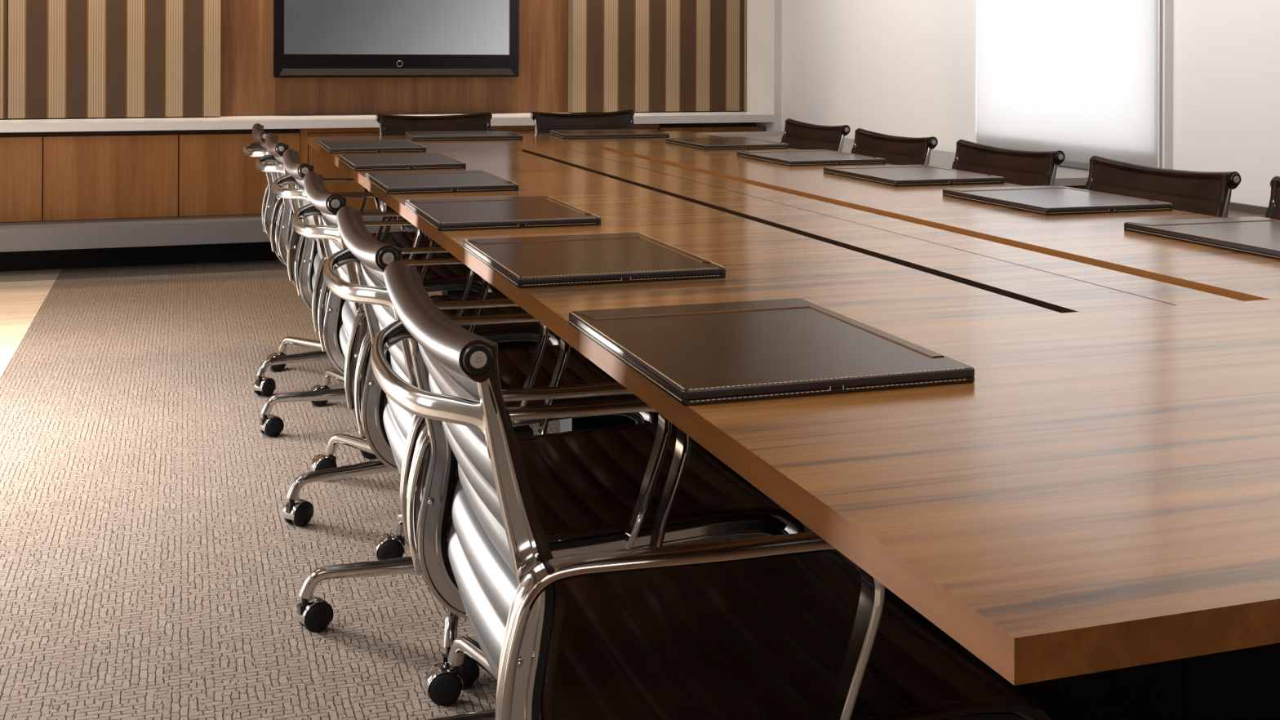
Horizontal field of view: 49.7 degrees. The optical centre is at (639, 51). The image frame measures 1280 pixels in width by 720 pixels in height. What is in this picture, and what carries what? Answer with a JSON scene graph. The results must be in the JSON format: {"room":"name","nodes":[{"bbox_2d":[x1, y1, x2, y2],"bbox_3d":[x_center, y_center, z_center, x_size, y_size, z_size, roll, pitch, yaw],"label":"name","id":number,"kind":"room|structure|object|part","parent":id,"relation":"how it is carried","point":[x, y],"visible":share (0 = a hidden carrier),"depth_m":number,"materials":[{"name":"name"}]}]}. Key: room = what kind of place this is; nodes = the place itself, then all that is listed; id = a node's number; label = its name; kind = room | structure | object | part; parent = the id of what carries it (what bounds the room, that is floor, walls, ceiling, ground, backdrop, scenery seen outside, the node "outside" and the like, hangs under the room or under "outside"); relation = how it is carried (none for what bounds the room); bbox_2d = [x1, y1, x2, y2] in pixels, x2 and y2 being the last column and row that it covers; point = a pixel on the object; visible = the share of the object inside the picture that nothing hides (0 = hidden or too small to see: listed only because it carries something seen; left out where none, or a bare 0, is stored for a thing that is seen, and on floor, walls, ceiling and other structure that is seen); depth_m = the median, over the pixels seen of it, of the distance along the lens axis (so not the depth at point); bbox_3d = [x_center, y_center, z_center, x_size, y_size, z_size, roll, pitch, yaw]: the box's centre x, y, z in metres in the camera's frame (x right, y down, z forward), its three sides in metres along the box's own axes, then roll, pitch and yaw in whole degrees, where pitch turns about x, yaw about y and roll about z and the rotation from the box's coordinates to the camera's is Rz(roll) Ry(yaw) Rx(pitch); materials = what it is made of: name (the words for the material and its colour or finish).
{"room":"conference room","nodes":[
{"label":"conference room","id":0,"kind":"room"},
{"bbox_2d":[0,259,861,719],"bbox_3d":[-0.332,1.119,2.682,6.150,0.080,10.500,0,0,-18],"label":"floor","id":1,"kind":"structure","parent":0,"point":[152,567],"depth_m":3.17,"materials":[{"name":"carpet"}]},
{"bbox_2d":[243,123,449,396],"bbox_3d":[-0.945,0.658,4.507,0.668,0.834,0.651,0,0,-18],"label":"chair","id":2,"kind":"object","parent":1,"relation":"on","point":[264,386],"visible":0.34,"depth_m":4.43,"materials":[{"name":"silver metal"}]},
{"bbox_3d":[-1.185,1.025,4.314,0.014,0.030,0.024,0,0,30],"label":"caster stem","id":3,"kind":"part","parent":2,"relation":"part of","materials":[{"name":"silver metal"}]},
{"bbox_2d":[253,376,275,391],"bbox_3d":[-1.175,1.040,4.331,0.038,0.043,0.061,0,0,30],"label":"caster","id":4,"kind":"object","parent":2,"relation":"attached to","point":[262,383],"depth_m":4.31,"materials":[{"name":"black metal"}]},
{"bbox_3d":[-1.016,0.479,4.727,0.559,0.412,0.014,0,0,-18],"label":"frame","id":5,"kind":"part","parent":2,"relation":"part of","materials":[{"name":"silver metal"}]},
{"bbox_2d":[266,352,287,368],"bbox_3d":[-1.227,1.040,4.670,0.061,0.043,0.038,0,0,-38],"label":"caster","id":6,"kind":"object","parent":2,"relation":"attached to","point":[274,354],"depth_m":4.66,"materials":[{"name":"silver metal"}]},
{"bbox_3d":[-1.081,0.986,4.402,0.295,0.057,0.033,0,0,-40],"label":"leg","id":7,"kind":"part","parent":2,"relation":"part of","materials":[{"name":"silver metal"}]},
{"bbox_3d":[-1.096,0.986,4.610,0.295,0.057,0.033,0,0,32],"label":"leg","id":8,"kind":"part","parent":2,"relation":"part of","materials":[{"name":"silver metal"}]},
{"bbox_3d":[-1.109,0.541,4.724,0.353,0.225,0.042,0,0,-18],"label":"armrest","id":9,"kind":"part","parent":2,"relation":"part of","materials":[{"name":"silver metal"}]},
{"bbox_3d":[-0.954,0.542,4.252,0.353,0.225,0.042,0,0,-18],"label":"armrest","id":10,"kind":"part","parent":2,"relation":"part of","materials":[{"name":"silver metal"}]},
{"bbox_3d":[-0.877,0.480,4.305,0.559,0.412,0.014,0,0,-18],"label":"frame","id":11,"kind":"part","parent":2,"relation":"part of","materials":[{"name":"silver metal"}]},
{"bbox_2d":[255,133,495,458],"bbox_3d":[-0.773,0.659,3.971,0.637,0.836,0.646,0,0,-18],"label":"chair","id":12,"kind":"object","parent":1,"relation":"on","point":[438,277],"visible":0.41,"depth_m":3.88,"materials":[{"name":"silver metal"}]},
{"bbox_3d":[-1.048,1.025,3.865,0.024,0.030,0.014,0,0,-42],"label":"caster stem","id":13,"kind":"part","parent":12,"relation":"part of","materials":[{"name":"silver metal"}]},
{"bbox_2d":[257,413,284,431],"bbox_3d":[-1.034,1.040,3.878,0.061,0.043,0.038,0,0,-42],"label":"caster","id":14,"kind":"object","parent":12,"relation":"attached to","point":[268,422],"depth_m":3.86,"materials":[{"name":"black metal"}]},
{"bbox_3d":[-0.828,0.480,4.194,0.559,0.412,0.014,0,0,-18],"label":"frame","id":15,"kind":"part","parent":12,"relation":"part of","materials":[{"name":"silver metal"}]},
{"bbox_3d":[-0.922,0.987,3.917,0.295,0.057,0.033,0,0,-22],"label":"leg","id":16,"kind":"part","parent":12,"relation":"part of","materials":[{"name":"silver metal"}]},
{"bbox_2d":[309,385,326,402],"bbox_3d":[-0.978,1.040,4.217,0.061,0.043,0.038,0,0,-20],"label":"caster","id":17,"kind":"object","parent":12,"relation":"attached to","point":[317,387],"depth_m":4.20,"materials":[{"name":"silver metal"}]},
{"bbox_3d":[-0.872,0.987,4.119,0.033,0.057,0.295,0,0,-40],"label":"leg","id":18,"kind":"part","parent":12,"relation":"part of","materials":[{"name":"silver metal"}]},
{"bbox_3d":[-0.922,0.542,4.191,0.353,0.225,0.042,0,0,-18],"label":"armrest","id":19,"kind":"part","parent":12,"relation":"part of","materials":[{"name":"silver metal"}]},
{"bbox_3d":[-0.766,0.542,3.719,0.353,0.225,0.042,0,0,-18],"label":"armrest","id":20,"kind":"part","parent":12,"relation":"part of","materials":[{"name":"silver metal"}]},
{"bbox_3d":[-0.689,0.480,3.772,0.559,0.412,0.014,0,0,-18],"label":"frame","id":21,"kind":"part","parent":12,"relation":"part of","materials":[{"name":"silver metal"}]},
{"bbox_2d":[272,148,559,526],"bbox_3d":[-0.534,0.660,3.297,0.659,0.834,0.638,0,0,-18],"label":"chair","id":22,"kind":"object","parent":1,"relation":"on","point":[297,512],"visible":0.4,"depth_m":3.20,"materials":[{"name":"silver metal"}]},
{"bbox_3d":[-0.789,1.026,3.135,0.014,0.030,0.024,0,0,35],"label":"caster stem","id":23,"kind":"part","parent":22,"relation":"part of","materials":[{"name":"black plastic"}]},
{"bbox_2d":[282,497,313,519],"bbox_3d":[-0.778,1.041,3.150,0.038,0.043,0.061,0,0,35],"label":"caster","id":24,"kind":"object","parent":22,"relation":"attached to","point":[296,508],"depth_m":3.13,"materials":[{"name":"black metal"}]},
{"bbox_3d":[-0.603,0.481,3.525,0.559,0.412,0.014,0,0,-18],"label":"frame","id":25,"kind":"part","parent":22,"relation":"part of","materials":[{"name":"silver metal"}]},
{"bbox_2d":[309,453,337,471],"bbox_3d":[-0.800,1.041,3.493,0.061,0.043,0.038,0,0,-33],"label":"caster","id":26,"kind":"object","parent":22,"relation":"attached to","point":[322,461],"depth_m":3.48,"materials":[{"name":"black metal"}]},
{"bbox_3d":[-0.784,1.026,3.503,0.024,0.030,0.014,0,0,-33],"label":"caster stem","id":27,"kind":"part","parent":22,"relation":"part of","materials":[{"name":"black plastic"}]},
{"bbox_3d":[-0.678,0.988,3.213,0.295,0.057,0.033,0,0,-35],"label":"leg","id":28,"kind":"part","parent":22,"relation":"part of","materials":[{"name":"silver metal"}]},
{"bbox_3d":[-0.675,0.988,3.422,0.295,0.057,0.033,0,0,37],"label":"leg","id":29,"kind":"part","parent":22,"relation":"part of","materials":[{"name":"silver metal"}]},
{"bbox_3d":[-0.697,0.543,3.523,0.353,0.225,0.042,0,0,-18],"label":"armrest","id":30,"kind":"part","parent":22,"relation":"part of","materials":[{"name":"silver metal"}]},
{"bbox_3d":[-0.542,0.543,3.050,0.353,0.225,0.042,0,0,-18],"label":"armrest","id":31,"kind":"part","parent":22,"relation":"part of","materials":[{"name":"silver metal"}]},
{"bbox_3d":[-0.464,0.481,3.104,0.559,0.412,0.014,0,0,-18],"label":"frame","id":32,"kind":"part","parent":22,"relation":"part of","materials":[{"name":"silver metal"}]},
{"bbox_2d":[373,111,492,296],"bbox_3d":[-0.690,0.660,5.258,0.650,0.836,0.637,0,0,-28],"label":"chair","id":33,"kind":"object","parent":1,"relation":"on","point":[389,125],"visible":0.15,"depth_m":5.46,"materials":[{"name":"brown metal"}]},
{"bbox_3d":[-0.943,0.542,5.206,0.042,0.225,0.353,0,0,-28],"label":"armrest","id":34,"kind":"part","parent":33,"relation":"part of","materials":[{"name":"silver metal"}]},
{"bbox_3d":[-0.877,0.480,5.139,0.014,0.412,0.559,0,0,-28],"label":"frame","id":35,"kind":"part","parent":33,"relation":"part of","materials":[{"name":"silver metal"}]},
{"bbox_2d":[291,171,656,688],"bbox_3d":[-0.342,0.661,2.663,0.637,0.836,0.650,0,0,-18],"label":"chair","id":36,"kind":"object","parent":1,"relation":"on","point":[530,366],"visible":0.41,"depth_m":2.59,"materials":[{"name":"silver metal"}]},
{"bbox_3d":[-0.623,1.027,2.571,0.024,0.030,0.014,0,0,-38],"label":"caster stem","id":37,"kind":"part","parent":36,"relation":"part of","materials":[{"name":"black plastic"}]},
{"bbox_2d":[295,595,333,624],"bbox_3d":[-0.608,1.042,2.583,0.061,0.043,0.038,0,0,-38],"label":"caster","id":38,"kind":"object","parent":36,"relation":"attached to","point":[312,609],"depth_m":2.56,"materials":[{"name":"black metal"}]},
{"bbox_3d":[-0.395,0.481,2.879,0.559,0.412,0.014,0,0,-18],"label":"frame","id":39,"kind":"part","parent":36,"relation":"part of","materials":[{"name":"silver metal"}]},
{"bbox_3d":[-0.493,0.988,2.614,0.295,0.057,0.033,0,0,-18],"label":"leg","id":40,"kind":"part","parent":36,"relation":"part of","materials":[{"name":"silver metal"}]},
{"bbox_2d":[373,533,404,559],"bbox_3d":[-0.528,1.042,2.917,0.061,0.043,0.038,0,0,-16],"label":"caster","id":41,"kind":"object","parent":36,"relation":"attached to","point":[389,545],"depth_m":2.90,"materials":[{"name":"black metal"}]},
{"bbox_3d":[-0.510,1.027,2.922,0.024,0.030,0.014,0,0,-16],"label":"caster stem","id":42,"kind":"part","parent":36,"relation":"part of","materials":[{"name":"black plastic"}]},
{"bbox_3d":[-0.489,0.543,2.876,0.353,0.225,0.042,0,0,-18],"label":"armrest","id":43,"kind":"part","parent":36,"relation":"part of","materials":[{"name":"silver metal"}]},
{"bbox_3d":[-0.429,0.988,2.812,0.033,0.057,0.295,0,0,-36],"label":"leg","id":44,"kind":"part","parent":36,"relation":"part of","materials":[{"name":"silver metal"}]},
{"bbox_3d":[-0.324,1.028,2.356,0.024,0.030,0.014,0,0,-14],"label":"caster stem","id":45,"kind":"part","parent":36,"relation":"part of","materials":[{"name":"black plastic"}]},
{"bbox_3d":[-0.334,0.544,2.404,0.353,0.225,0.042,0,0,-18],"label":"armrest","id":46,"kind":"part","parent":36,"relation":"part of","materials":[{"name":"silver metal"}]},
{"bbox_3d":[-0.324,0.989,2.492,0.033,0.057,0.295,0,0,0],"label":"leg","id":47,"kind":"part","parent":36,"relation":"part of","materials":[{"name":"silver metal"}]},
{"bbox_2d":[446,653,479,678],"bbox_3d":[-0.305,1.043,2.360,0.061,0.043,0.038,0,0,-14],"label":"caster","id":48,"kind":"object","parent":36,"relation":"attached to","point":[471,669],"depth_m":2.34,"materials":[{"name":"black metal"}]},
{"bbox_3d":[-0.256,0.482,2.457,0.559,0.412,0.014,0,0,-18],"label":"frame","id":49,"kind":"part","parent":36,"relation":"part of","materials":[{"name":"silver metal"}]},
{"bbox_2d":[323,205,805,719],"bbox_3d":[-0.140,0.661,2.044,0.637,0.836,0.650,0,0,-18],"label":"chair","id":50,"kind":"object","parent":1,"relation":"on","point":[601,489],"visible":0.59,"depth_m":1.98,"materials":[{"name":"brown leather"}]},
{"bbox_3d":[-0.193,0.482,2.260,0.559,0.412,0.014,0,0,-18],"label":"frame","id":51,"kind":"part","parent":50,"relation":"part of","materials":[{"name":"silver metal"}]},
{"bbox_2d":[424,662,463,699],"bbox_3d":[-0.326,1.043,2.298,0.061,0.043,0.038,0,0,-16],"label":"caster","id":52,"kind":"object","parent":50,"relation":"attached to","point":[443,681],"depth_m":2.28,"materials":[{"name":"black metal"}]},
{"bbox_3d":[-0.308,1.028,2.303,0.024,0.030,0.014,0,0,-16],"label":"caster stem","id":53,"kind":"part","parent":50,"relation":"part of","materials":[{"name":"black plastic"}]},
{"bbox_3d":[-0.291,0.989,1.995,0.295,0.057,0.033,0,0,-18],"label":"leg","id":54,"kind":"part","parent":50,"relation":"part of","materials":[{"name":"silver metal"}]},
{"bbox_3d":[-0.286,0.544,2.257,0.353,0.225,0.042,0,0,-18],"label":"armrest","id":55,"kind":"part","parent":50,"relation":"part of","materials":[{"name":"silver metal"}]},
{"bbox_3d":[-0.227,0.989,2.193,0.033,0.057,0.295,0,0,-36],"label":"leg","id":56,"kind":"part","parent":50,"relation":"part of","materials":[{"name":"silver metal"}]},
{"bbox_3d":[-0.131,0.545,1.785,0.353,0.225,0.042,0,0,-18],"label":"armrest","id":57,"kind":"part","parent":50,"relation":"part of","materials":[{"name":"silver metal"}]},
{"bbox_3d":[-0.054,0.482,1.839,0.559,0.412,0.014,0,0,-18],"label":"frame","id":58,"kind":"part","parent":50,"relation":"part of","materials":[{"name":"silver metal"}]},
{"bbox_2d":[530,109,635,133],"bbox_3d":[-0.103,0.662,5.530,0.650,0.836,0.637,0,0,-30],"label":"chair","id":59,"kind":"object","parent":1,"relation":"on","point":[544,122],"visible":0.09,"depth_m":5.75,"materials":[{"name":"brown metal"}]},
{"bbox_2d":[370,260,1051,719],"bbox_3d":[0.057,0.662,1.496,0.683,0.834,0.666,0,0,-18],"label":"chair","id":60,"kind":"object","parent":1,"relation":"on","point":[780,627],"visible":0.98,"depth_m":1.40,"materials":[{"name":"silver metal"}]},
{"bbox_3d":[-0.013,0.483,1.691,0.559,0.412,0.014,0,0,-18],"label":"frame","id":61,"kind":"part","parent":60,"relation":"part of","materials":[{"name":"silver metal"}]},
{"bbox_3d":[0.126,0.483,1.269,0.559,0.412,0.014,0,0,-18],"label":"frame","id":62,"kind":"part","parent":60,"relation":"part of","materials":[{"name":"silver metal"}]},
{"bbox_3d":[-0.107,0.545,1.688,0.353,0.225,0.042,0,0,-18],"label":"armrest","id":63,"kind":"part","parent":60,"relation":"part of","materials":[{"name":"silver metal"}]},
{"bbox_3d":[0.048,0.545,1.216,0.353,0.225,0.042,0,0,-18],"label":"armrest","id":64,"kind":"part","parent":60,"relation":"part of","materials":[{"name":"silver metal"}]},
{"bbox_2d":[307,131,1279,719],"bbox_3d":[0.195,0.701,3.183,1.498,0.760,4.615,0,0,-18],"label":"conference table","id":65,"kind":"object","parent":1,"relation":"on","point":[1091,520],"visible":0.8,"depth_m":1.38,"materials":[{"name":"brown wood"}]},
{"bbox_2d":[318,139,426,153],"bbox_3d":[-0.886,0.309,4.553,0.304,0.015,0.401,0,0,-18],"label":"desk pad","id":66,"kind":"object","parent":65,"relation":"on","point":[368,145],"visible":1,"depth_m":4.44,"materials":[{"name":"black leather"}]},
{"bbox_2d":[338,152,466,170],"bbox_3d":[-0.681,0.310,3.927,0.304,0.015,0.401,0,0,-18],"label":"desk pad","id":67,"kind":"object","parent":65,"relation":"on","point":[382,162],"visible":1,"depth_m":3.82,"materials":[{"name":"black leather"}]},
{"bbox_2d":[364,169,519,194],"bbox_3d":[-0.483,0.311,3.326,0.304,0.015,0.401,0,0,-18],"label":"desk pad","id":68,"kind":"object","parent":65,"relation":"on","point":[477,180],"visible":1,"depth_m":3.24,"materials":[{"name":"black leather"}]},
{"bbox_2d":[405,130,522,140],"bbox_3d":[-0.656,0.310,5.132,0.401,0.015,0.304,0,0,-14],"label":"desk pad","id":69,"kind":"object","parent":65,"relation":"on","point":[500,135],"visible":1,"depth_m":5.03,"materials":[{"name":"black leather"}]},
{"bbox_3d":[-0.452,0.712,4.537,0.378,0.733,0.100,0,0,-18],"label":"panel leg","id":70,"kind":"part","parent":65,"relation":"part of","materials":[{"name":"black laminate"}]},
{"bbox_2d":[404,195,601,231],"bbox_3d":[-0.277,0.311,2.697,0.304,0.015,0.401,0,0,-18],"label":"desk pad","id":71,"kind":"object","parent":65,"relation":"on","point":[528,211],"visible":1,"depth_m":2.62,"materials":[{"name":"black leather"}]},
{"bbox_2d":[462,232,725,288],"bbox_3d":[-0.082,0.312,2.106,0.304,0.015,0.401,0,0,-18],"label":"desk pad","id":72,"kind":"object","parent":65,"relation":"on","point":[541,261],"visible":1,"depth_m":2.03,"materials":[{"name":"black leather"}]},
{"bbox_2d":[550,128,669,138],"bbox_3d":[-0.120,0.312,5.276,0.401,0.015,0.304,0,0,-14],"label":"desk pad","id":73,"kind":"object","parent":65,"relation":"on","point":[640,133],"visible":1,"depth_m":5.18,"materials":[{"name":"black leather"}]},
{"bbox_3d":[0.017,0.714,3.111,0.378,0.733,0.100,0,0,-18],"label":"panel leg","id":74,"kind":"part","parent":65,"relation":"part of","materials":[{"name":"silver metal"}]},
{"bbox_2d":[665,137,789,150],"bbox_3d":[0.295,0.313,4.765,0.304,0.015,0.401,0,0,-18],"label":"desk pad","id":75,"kind":"object","parent":65,"relation":"on","point":[702,143],"visible":1,"depth_m":4.66,"materials":[{"name":"black leather"}]},
{"bbox_3d":[0.379,0.715,3.231,0.378,0.733,0.100,0,0,-18],"label":"panel leg","id":76,"kind":"part","parent":65,"relation":"part of","materials":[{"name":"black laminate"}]},
{"bbox_2d":[568,297,974,405],"bbox_3d":[0.121,0.313,1.486,0.304,0.015,0.401,0,0,-18],"label":"desk pad","id":77,"kind":"object","parent":65,"relation":"on","point":[740,351],"visible":1,"depth_m":1.42,"materials":[{"name":"black leather"}]},
{"bbox_2d":[737,149,885,166],"bbox_3d":[0.504,0.314,4.129,0.304,0.015,0.401,0,0,-18],"label":"desk pad","id":78,"kind":"object","parent":65,"relation":"on","point":[806,157],"visible":1,"depth_m":4.04,"materials":[{"name":"black leather"}]},
{"bbox_3d":[0.147,0.330,3.153,0.144,0.018,2.981,0,0,-18],"label":"cable lid","id":79,"kind":"part","parent":65,"relation":"part of","materials":[{"name":"brown wood"}]},
{"bbox_3d":[0.268,0.330,3.192,0.102,0.018,2.981,0,0,-18],"label":"cable lid","id":80,"kind":"part","parent":65,"relation":"part of","materials":[{"name":"brown wood"}]},
{"bbox_2d":[823,164,1004,186],"bbox_3d":[0.694,0.315,3.551,0.304,0.015,0.401,0,0,-18],"label":"desk pad","id":81,"kind":"object","parent":65,"relation":"on","point":[891,175],"visible":1,"depth_m":3.47,"materials":[{"name":"black leather"}]},
{"bbox_3d":[0.478,0.715,1.705,0.378,0.733,0.100,0,0,-18],"label":"panel leg","id":82,"kind":"part","parent":65,"relation":"part of","materials":[{"name":"black laminate"}]},
{"bbox_2d":[942,185,1173,215],"bbox_3d":[0.885,0.315,2.970,0.304,0.015,0.401,0,0,-18],"label":"desk pad","id":83,"kind":"object","parent":65,"relation":"on","point":[1048,200],"visible":1,"depth_m":2.90,"materials":[{"name":"black leather"}]},
{"bbox_2d":[1124,216,1279,259],"bbox_3d":[1.082,0.316,2.368,0.304,0.015,0.401,0,0,-18],"label":"desk pad","id":84,"kind":"object","parent":65,"relation":"on","point":[1252,235],"visible":1,"depth_m":2.39,"materials":[{"name":"black leather"}]},
{"bbox_3d":[0.841,0.716,1.824,0.378,0.733,0.100,0,0,-18],"label":"panel leg","id":85,"kind":"part","parent":65,"relation":"part of","materials":[{"name":"black laminate"}]},
{"bbox_2d":[781,118,850,151],"bbox_3d":[0.371,0.663,4.816,0.637,0.836,0.650,0,0,-18],"label":"chair","id":86,"kind":"object","parent":1,"relation":"on","point":[798,135],"visible":0.18,"depth_m":4.88,"materials":[{"name":"brown leather"}]},
{"bbox_3d":[0.425,0.484,4.599,0.559,0.412,0.014,0,0,-18],"label":"frame","id":87,"kind":"part","parent":86,"relation":"part of","materials":[{"name":"silver metal"}]},
{"bbox_2d":[697,131,1088,189],"bbox_3d":[1.030,0.761,6.197,0.560,0.645,2.890,0,0,-18],"label":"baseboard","id":88,"kind":"structure","parent":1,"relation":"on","point":[1065,176],"depth_m":5.69,"materials":[{"name":"grey wood"}]},
{"bbox_2d":[850,128,937,165],"bbox_3d":[0.512,0.663,4.157,0.683,0.834,0.666,0,0,-18],"label":"chair","id":89,"kind":"object","parent":1,"relation":"on","point":[896,150],"visible":0.15,"depth_m":4.23,"materials":[{"name":"brown leather"}]},
{"bbox_3d":[0.584,0.485,3.962,0.559,0.412,0.014,0,0,-18],"label":"frame","id":90,"kind":"part","parent":89,"relation":"part of","materials":[{"name":"silver metal"}]},
{"bbox_2d":[951,139,1065,186],"bbox_3d":[0.730,0.665,3.620,0.637,0.836,0.650,0,0,-18],"label":"chair","id":91,"kind":"object","parent":1,"relation":"on","point":[1022,167],"visible":0.16,"depth_m":3.66,"materials":[{"name":"brown leather"}]},
{"bbox_3d":[0.784,0.485,3.403,0.559,0.412,0.014,0,0,-18],"label":"frame","id":92,"kind":"part","parent":91,"relation":"part of","materials":[{"name":"silver metal"}]},
{"bbox_2d":[1084,155,1240,217],"bbox_3d":[0.893,0.665,2.992,0.683,0.834,0.666,0,0,-18],"label":"chair","id":93,"kind":"object","parent":1,"relation":"on","point":[1204,193],"visible":0.13,"depth_m":3.05,"materials":[{"name":"brown leather"}]},
{"bbox_3d":[0.965,0.486,2.797,0.559,0.412,0.014,0,0,-18],"label":"frame","id":94,"kind":"part","parent":93,"relation":"part of","materials":[{"name":"silver metal"}]},
{"bbox_2d":[1227,201,1268,217],"bbox_3d":[2.318,0.787,2.394,0.505,0.603,4.600,0,0,-18],"label":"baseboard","id":95,"kind":"structure","parent":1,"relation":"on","point":[1236,210],"depth_m":4.34,"materials":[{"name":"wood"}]},
{"bbox_2d":[1265,176,1279,219],"bbox_3d":[1.096,0.666,2.471,0.637,0.836,0.650,0,0,-18],"label":"chair","id":96,"kind":"object","parent":1,"relation":"on","point":[1273,211],"visible":0.07,"depth_m":2.75,"materials":[{"name":"brown leather"}]},
{"bbox_2d":[781,0,1279,207],"bbox_3d":[2.247,-0.237,3.527,0.050,2.650,10.500,0,0,-18],"label":"wall","id":97,"kind":"structure","parent":0,"point":[896,68],"depth_m":6.09,"materials":[{"name":"white paint"}]},
{"bbox_2d":[0,241,440,271],"bbox_3d":[-1.897,1.004,7.309,5.365,0.138,0.330,0,0,-18],"label":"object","id":98,"kind":"structure","parent":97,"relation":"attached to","point":[242,251],"depth_m":6.93,"materials":[{"name":"black"}]},
{"bbox_2d":[0,209,401,252],"bbox_3d":[-1.847,0.882,7.157,5.365,0.106,0.650,0,0,-18],"label":"cabinet base","id":99,"kind":"object","parent":98,"relation":"on","point":[22,236],"visible":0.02,"depth_m":6.66,"materials":[{"name":"grey paint"}]},
{"bbox_2d":[0,132,45,222],"bbox_3d":[-3.270,0.604,6.826,0.631,0.440,0.390,0,0,-18],"label":"base cabinet","id":100,"kind":"object","parent":99,"relation":"on","point":[21,153],"visible":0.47,"depth_m":6.71,"materials":[{"name":"brown wood"}]},
{"bbox_2d":[43,129,178,221],"bbox_3d":[-2.672,0.606,7.022,0.628,0.440,0.390,0,0,-18],"label":"base cabinet","id":101,"kind":"object","parent":99,"relation":"on","point":[119,174],"visible":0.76,"depth_m":6.84,"materials":[{"name":"brown wood"}]},
{"bbox_2d":[178,128,299,216],"bbox_3d":[-2.092,0.608,7.213,0.594,0.440,0.390,0,0,-18],"label":"base cabinet","id":102,"kind":"object","parent":99,"relation":"on","point":[216,177],"visible":0.64,"depth_m":7.00,"materials":[{"name":"brown wood"}]},
{"bbox_2d":[297,123,659,210],"bbox_3d":[-0.882,0.612,7.608,1.952,0.440,0.395,0,0,-18],"label":"base cabinet","id":103,"kind":"object","parent":99,"relation":"on","point":[308,155],"visible":0.14,"depth_m":7.18,"materials":[{"name":"brown wood"}]},
{"bbox_3d":[-1.414,0.625,7.243,0.631,0.406,0.023,0,0,-18],"label":"door","id":104,"kind":"part","parent":103,"relation":"part of","materials":[{"name":"brown wood"}]},
{"bbox_2d":[0,111,773,132],"bbox_3d":[-1.877,0.366,7.257,5.365,0.042,0.560,0,0,-18],"label":"countertop","id":105,"kind":"structure","parent":103,"relation":"on","point":[224,122],"depth_m":7.06,"materials":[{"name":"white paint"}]},
{"bbox_2d":[7,0,221,118],"bbox_3d":[-2.704,-0.589,7.163,1.026,1.850,0.100,0,0,-18],"label":"fabric panel","id":106,"kind":"object","parent":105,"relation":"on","point":[67,59],"visible":1,"depth_m":7.11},
{"bbox_2d":[568,0,743,112],"bbox_3d":[0.102,-0.579,8.085,1.048,1.850,0.100,0,0,-18],"label":"fabric panel","id":107,"kind":"object","parent":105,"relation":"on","point":[637,55],"visible":1,"depth_m":8.03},
{"bbox_2d":[742,0,746,111],"bbox_3d":[0.612,-0.577,8.253,0.020,1.850,0.100,0,0,-18],"label":"fabric panel","id":108,"kind":"object","parent":105,"relation":"on","point":[744,98],"visible":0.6,"depth_m":8.21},
{"bbox_3d":[-0.825,0.612,7.434,1.952,0.440,0.029,0,0,-18],"label":"frame","id":109,"kind":"part","parent":103,"relation":"part of","materials":[{"name":"brown wood"}]},
{"bbox_3d":[-0.808,0.627,7.442,0.631,0.406,0.023,0,0,-18],"label":"door","id":110,"kind":"part","parent":103,"relation":"part of","materials":[{"name":"brown wood"}]},
{"bbox_3d":[-0.203,0.629,7.640,0.631,0.406,0.023,0,0,-18],"label":"door","id":111,"kind":"part","parent":103,"relation":"part of","materials":[{"name":"brown wood"}]},
{"bbox_2d":[657,122,764,133],"bbox_3d":[0.350,0.616,8.015,0.637,0.440,0.390,0,0,-18],"label":"base cabinet","id":112,"kind":"object","parent":99,"relation":"on","point":[720,126],"visible":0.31,"depth_m":7.89,"materials":[{"name":"brown wood"}]},
{"bbox_3d":[0.407,0.630,7.841,0.631,0.409,0.023,0,0,-18],"label":"door","id":113,"kind":"part","parent":112,"relation":"part of","materials":[{"name":"brown wood"}]},
{"bbox_2d":[744,0,782,131],"bbox_3d":[0.695,-0.243,8.101,0.045,2.650,0.560,0,0,-18],"label":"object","id":114,"kind":"structure","parent":97,"relation":"attached to","point":[764,17],"depth_m":7.96,"materials":[{"name":"white paint"}]},
{"bbox_2d":[976,0,1173,168],"bbox_3d":[1.620,-0.487,5.304,0.060,1.842,1.212,0,0,-18],"label":"window","id":115,"kind":"structure","parent":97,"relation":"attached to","point":[1083,80],"depth_m":5.20,"materials":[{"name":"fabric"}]},
{"bbox_3d":[-4.366,-0.624,6.649,0.350,1.922,0.160,0,0,-18],"label":"wall","id":116,"kind":"structure","parent":0,"visible":0},
{"bbox_2d":[0,0,8,118],"bbox_3d":[-3.693,-0.592,6.838,1.048,1.850,0.100,0,0,-18],"label":"fabric panel","id":117,"kind":"object","parent":116,"relation":"attached to","point":[3,3],"visible":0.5,"depth_m":6.95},
{"bbox_3d":[-1.944,-0.252,7.603,6.150,2.650,0.140,0,0,-18],"label":"wall","id":118,"kind":"structure","parent":0,"visible":0},
{"bbox_2d":[220,0,570,116],"bbox_3d":[-1.327,-0.589,7.715,1.950,1.872,0.030,0,0,-18],"label":"wood wall panel","id":119,"kind":"object","parent":118,"relation":"attached to","point":[249,87],"visible":0.4,"depth_m":7.68,"materials":[{"name":"brown wood"}]},
{"bbox_2d":[272,0,519,77],"bbox_3d":[-1.331,-0.272,7.636,1.340,0.820,0.105,0,0,-18],"label":"television","id":120,"kind":"object","parent":119,"relation":"attached to","point":[313,38],"visible":1,"depth_m":7.61,"materials":[{"name":"black plastic"}]}
]}

